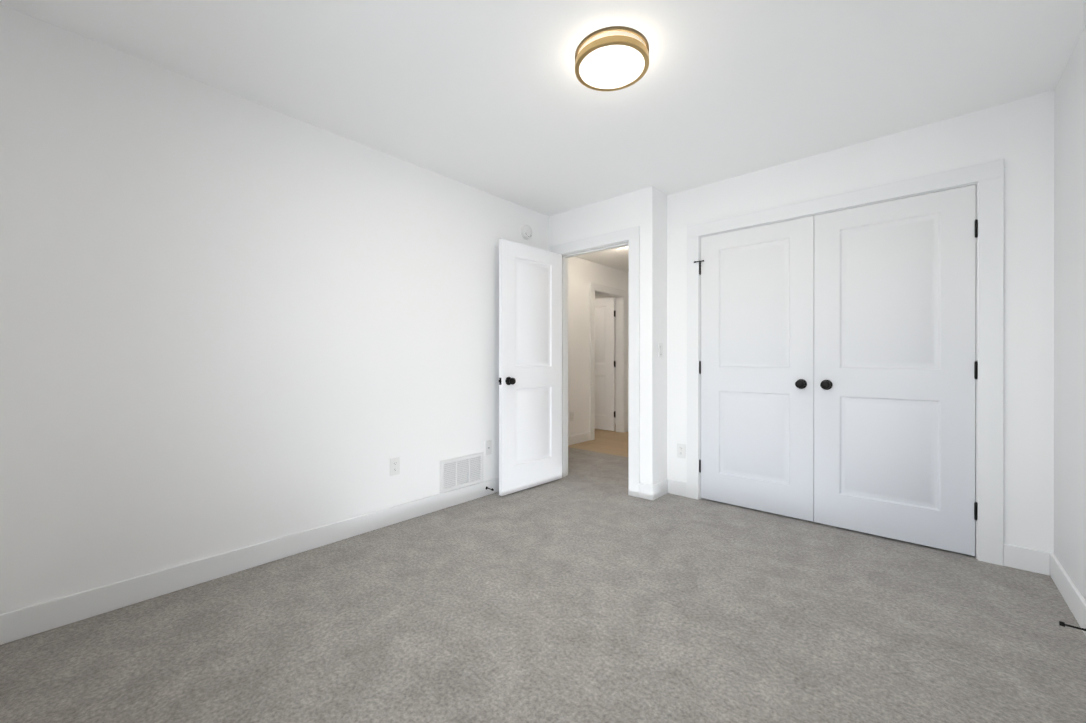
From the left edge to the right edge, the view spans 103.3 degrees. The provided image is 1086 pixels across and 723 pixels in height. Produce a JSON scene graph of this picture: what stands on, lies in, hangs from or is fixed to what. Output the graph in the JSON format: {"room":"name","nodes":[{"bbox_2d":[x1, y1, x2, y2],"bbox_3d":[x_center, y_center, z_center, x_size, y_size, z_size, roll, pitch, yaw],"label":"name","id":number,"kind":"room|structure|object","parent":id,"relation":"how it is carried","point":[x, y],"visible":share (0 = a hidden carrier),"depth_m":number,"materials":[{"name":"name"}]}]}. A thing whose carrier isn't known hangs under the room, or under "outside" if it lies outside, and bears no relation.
{"room":"empty bedroom","nodes":[
{"label":"empty bedroom","id":0,"kind":"room"},
{"bbox_2d":[0,4,548,613],"bbox_3d":[-1.033,-0.144,2.899,0.120,2.440,3.394,0,0,42],"label":"wall","id":1,"kind":"structure","parent":0,"point":[228,322],"depth_m":2.10,"materials":[{"name":"white paint"}]},
{"bbox_2d":[0,478,498,644],"bbox_3d":[-1.018,1.019,2.816,0.014,0.115,3.260,0,0,42],"label":"baseboard","id":2,"kind":"structure","parent":1,"relation":"attached to","point":[20,623],"depth_m":2.09,"materials":[{"name":"white paint"}]},
{"bbox_2d":[390,457,399,475],"bbox_3d":[-0.985,0.698,2.858,0.008,0.115,0.070,0,0,42],"label":"outlet","id":3,"kind":"object","parent":1,"relation":"attached to","point":[394,466],"visible":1,"depth_m":2.85,"materials":[{"name":"white plastic"}]},
{"bbox_2d":[440,452,482,492],"bbox_3d":[-0.611,0.843,3.278,0.010,0.240,0.412,0,0,42],"label":"air vent","id":4,"kind":"object","parent":1,"relation":"in","point":[460,472],"visible":1,"depth_m":3.26,"materials":[{"name":"white metal"}]},
{"bbox_2d":[485,440,491,454],"bbox_3d":[-0.438,0.697,3.468,0.017,0.115,0.070,0,0,42],"label":"outlet","id":5,"kind":"object","parent":1,"relation":"attached to","point":[488,447],"visible":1,"depth_m":3.47,"materials":[{"name":"white plastic"}]},
{"bbox_2d":[520,225,531,239],"bbox_3d":[-0.140,-1.142,3.785,0.040,0.128,0.128,0,0,42],"label":"smoke detector","id":6,"kind":"object","parent":1,"relation":"attached to","point":[526,232],"visible":1,"depth_m":3.77,"materials":[{"name":"white plastic"}]},
{"bbox_2d":[0,447,1085,722],"bbox_3d":[0.203,1.127,2.429,4.135,0.100,4.570,0,0,42],"label":"floor carpet","id":7,"kind":"object","parent":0,"point":[588,589],"visible":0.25,"depth_m":1.71,"materials":[{"name":"grey carpet"}]},
{"bbox_2d":[0,0,1085,272],"bbox_3d":[0.272,-1.415,3.883,5.965,0.100,6.840,0,0,42],"label":"ceiling","id":8,"kind":"structure","parent":0,"point":[494,98],"depth_m":2.03,"materials":[{"name":"white paint"}]},
{"bbox_2d":[575,26,648,90],"bbox_3d":[0.304,-1.326,1.903,0.324,0.072,0.324,0,0,42],"label":"ceiling lamp","id":9,"kind":"object","parent":8,"relation":"attached to","point":[613,58],"visible":1,"depth_m":1.84,"materials":[{"name":"white glass"}]},
{"bbox_2d":[549,214,557,250],"bbox_3d":[0.138,-0.145,4.048,0.107,2.440,0.120,0,0,42],"label":"wall","id":10,"kind":"structure","parent":0,"point":[553,230],"depth_m":4.00,"materials":[{"name":"white paint"}]},
{"bbox_2d":[568,424,627,456],"bbox_3d":[0.970,1.123,6.321,3.778,0.100,2.270,0,0,42],"label":"floor","id":11,"kind":"structure","parent":0,"point":[610,442],"depth_m":5.62,"materials":[{"name":"beige wood"}]},
{"bbox_2d":[568,257,628,435],"bbox_3d":[0.580,-0.147,5.879,0.120,2.440,3.206,0,0,42],"label":"wall","id":12,"kind":"structure","parent":0,"point":[580,274],"depth_m":5.71,"materials":[{"name":"white paint"}]},
{"bbox_2d":[570,412,573,420],"bbox_3d":[0.378,0.713,5.555,0.008,0.115,0.070,0,0,42],"label":"outlet","id":13,"kind":"object","parent":12,"relation":"attached to","point":[571,416],"visible":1,"depth_m":5.55,"materials":[{"name":"white plastic"}]},
{"bbox_2d":[568,432,589,445],"bbox_3d":[0.103,1.016,5.241,0.014,0.115,1.616,0,0,42],"label":"baseboard","id":14,"kind":"structure","parent":12,"relation":"attached to","point":[578,438],"depth_m":5.64,"materials":[{"name":"white paint"}]},
{"bbox_2d":[595,298,615,430],"bbox_3d":[0.807,0.043,6.803,0.762,2.030,0.163,0,0,42],"label":"hall door","id":15,"kind":"structure","parent":12,"relation":"in","point":[605,363],"depth_m":6.65,"materials":[{"name":"white paint"}]},
{"bbox_2d":[590,282,626,439],"bbox_3d":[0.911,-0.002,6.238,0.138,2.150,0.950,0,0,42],"label":"door frame","id":16,"kind":"structure","parent":12,"relation":"attached to","point":[594,287],"depth_m":6.49,"materials":[{"name":"white paint"}]},
{"bbox_2d":[558,186,659,484],"bbox_3d":[0.534,-0.145,3.697,0.951,2.440,0.120,0,0,42],"label":"wall","id":17,"kind":"structure","parent":0,"point":[645,209],"depth_m":3.39,"materials":[{"name":"white paint"}]},
{"bbox_2d":[499,238,561,495],"bbox_3d":[-0.089,0.045,3.659,0.163,2.033,0.739,0,0,44],"label":"entry door","id":18,"kind":"structure","parent":17,"relation":"in","point":[530,366],"depth_m":3.61,"materials":[{"name":"white paint"}]},
{"bbox_2d":[550,226,639,496],"bbox_3d":[0.463,0.000,3.760,0.927,2.150,0.156,0,0,42],"label":"door frame","id":19,"kind":"structure","parent":17,"relation":"attached to","point":[632,235],"depth_m":3.45,"materials":[{"name":"white paint"}]},
{"bbox_2d":[639,483,653,499],"bbox_3d":[0.811,1.018,3.364,0.120,0.115,0.014,0,0,42],"label":"baseboard","id":20,"kind":"structure","parent":17,"relation":"attached to","point":[646,491],"depth_m":3.36,"materials":[{"name":"white paint"}]},
{"bbox_2d":[659,191,666,481],"bbox_3d":[1.948,-0.146,4.666,0.120,2.440,3.206,0,0,42],"label":"wall","id":21,"kind":"structure","parent":0,"point":[663,360],"depth_m":3.48,"materials":[{"name":"white paint"}]},
{"bbox_2d":[653,479,667,499],"bbox_3d":[0.940,1.018,3.429,0.014,0.115,0.256,0,0,42],"label":"baseboard return","id":22,"kind":"object","parent":21,"relation":"attached to","point":[660,488],"visible":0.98,"depth_m":3.41,"materials":[{"name":"white paint"}]},
{"bbox_2d":[658,343,662,357],"bbox_3d":[0.943,-0.089,3.433,0.013,0.115,0.070,0,0,42],"label":"light switch","id":23,"kind":"object","parent":21,"relation":"attached to","point":[660,350],"visible":1,"depth_m":3.42,"materials":[{"name":"white plastic"}]},
{"bbox_2d":[667,90,1053,552],"bbox_3d":[1.833,-0.144,2.888,2.067,2.440,0.120,0,0,42],"label":"wall","id":24,"kind":"structure","parent":0,"point":[1017,136],"depth_m":2.26,"materials":[{"name":"white paint"}]},
{"bbox_2d":[668,479,686,496],"bbox_3d":[1.085,1.018,3.462,0.160,0.115,0.014,0,0,42],"label":"baseboard","id":25,"kind":"structure","parent":24,"relation":"attached to","point":[676,487],"depth_m":3.46,"materials":[{"name":"white paint"}]},
{"bbox_2d":[677,443,685,458],"bbox_3d":[1.108,0.718,3.446,0.070,0.115,0.008,0,0,42],"label":"outlet","id":26,"kind":"object","parent":24,"relation":"attached to","point":[681,450],"visible":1,"depth_m":3.44,"materials":[{"name":"white plastic"}]},
{"bbox_2d":[694,216,813,521],"bbox_3d":[1.486,0.048,3.099,0.794,2.028,0.099,0,0,42],"label":"closet door","id":27,"kind":"structure","parent":24,"relation":"in","point":[756,367],"depth_m":3.07,"materials":[{"name":"paint"}]},
{"bbox_2d":[687,159,1003,565],"bbox_3d":[1.832,0.045,2.888,1.554,2.063,0.120,0,0,42],"label":"door frame","id":28,"kind":"structure","parent":24,"relation":"attached to","point":[976,438],"depth_m":2.39,"materials":[{"name":"white paint"}]},
{"bbox_2d":[814,185,977,555],"bbox_3d":[2.070,0.049,2.580,0.762,2.028,0.099,0,0,42],"label":"closet door","id":29,"kind":"structure","parent":24,"relation":"in","point":[895,369],"depth_m":2.56,"materials":[{"name":"paint"}]},
{"bbox_2d":[1003,544,1049,575],"bbox_3d":[2.491,1.020,2.216,0.161,0.115,0.014,0,0,42],"label":"baseboard","id":30,"kind":"structure","parent":24,"relation":"attached to","point":[1028,559],"depth_m":2.21,"materials":[{"name":"white paint"}]},
{"bbox_2d":[1054,25,1085,600],"bbox_3d":[1.718,-0.142,1.111,0.120,2.440,4.370,0,0,42],"label":"wall","id":31,"kind":"structure","parent":0,"point":[1070,321],"depth_m":1.91,"materials":[{"name":"white paint"}]},
{"bbox_2d":[1050,553,1085,635],"bbox_3d":[1.394,1.021,0.848,0.014,0.115,3.516,0,0,42],"label":"baseboard","id":32,"kind":"structure","parent":31,"relation":"attached to","point":[1074,599],"depth_m":1.88,"materials":[{"name":"white paint"}]},
{"bbox_2d":[1059,621,1085,630],"bbox_3d":[2.056,1.028,1.662,0.078,0.025,0.025,0,0,42],"label":"door stop","id":33,"kind":"object","parent":32,"relation":"attached to","point":[1062,624],"visible":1,"depth_m":1.67,"materials":[{"name":"black metal"}]}
]}

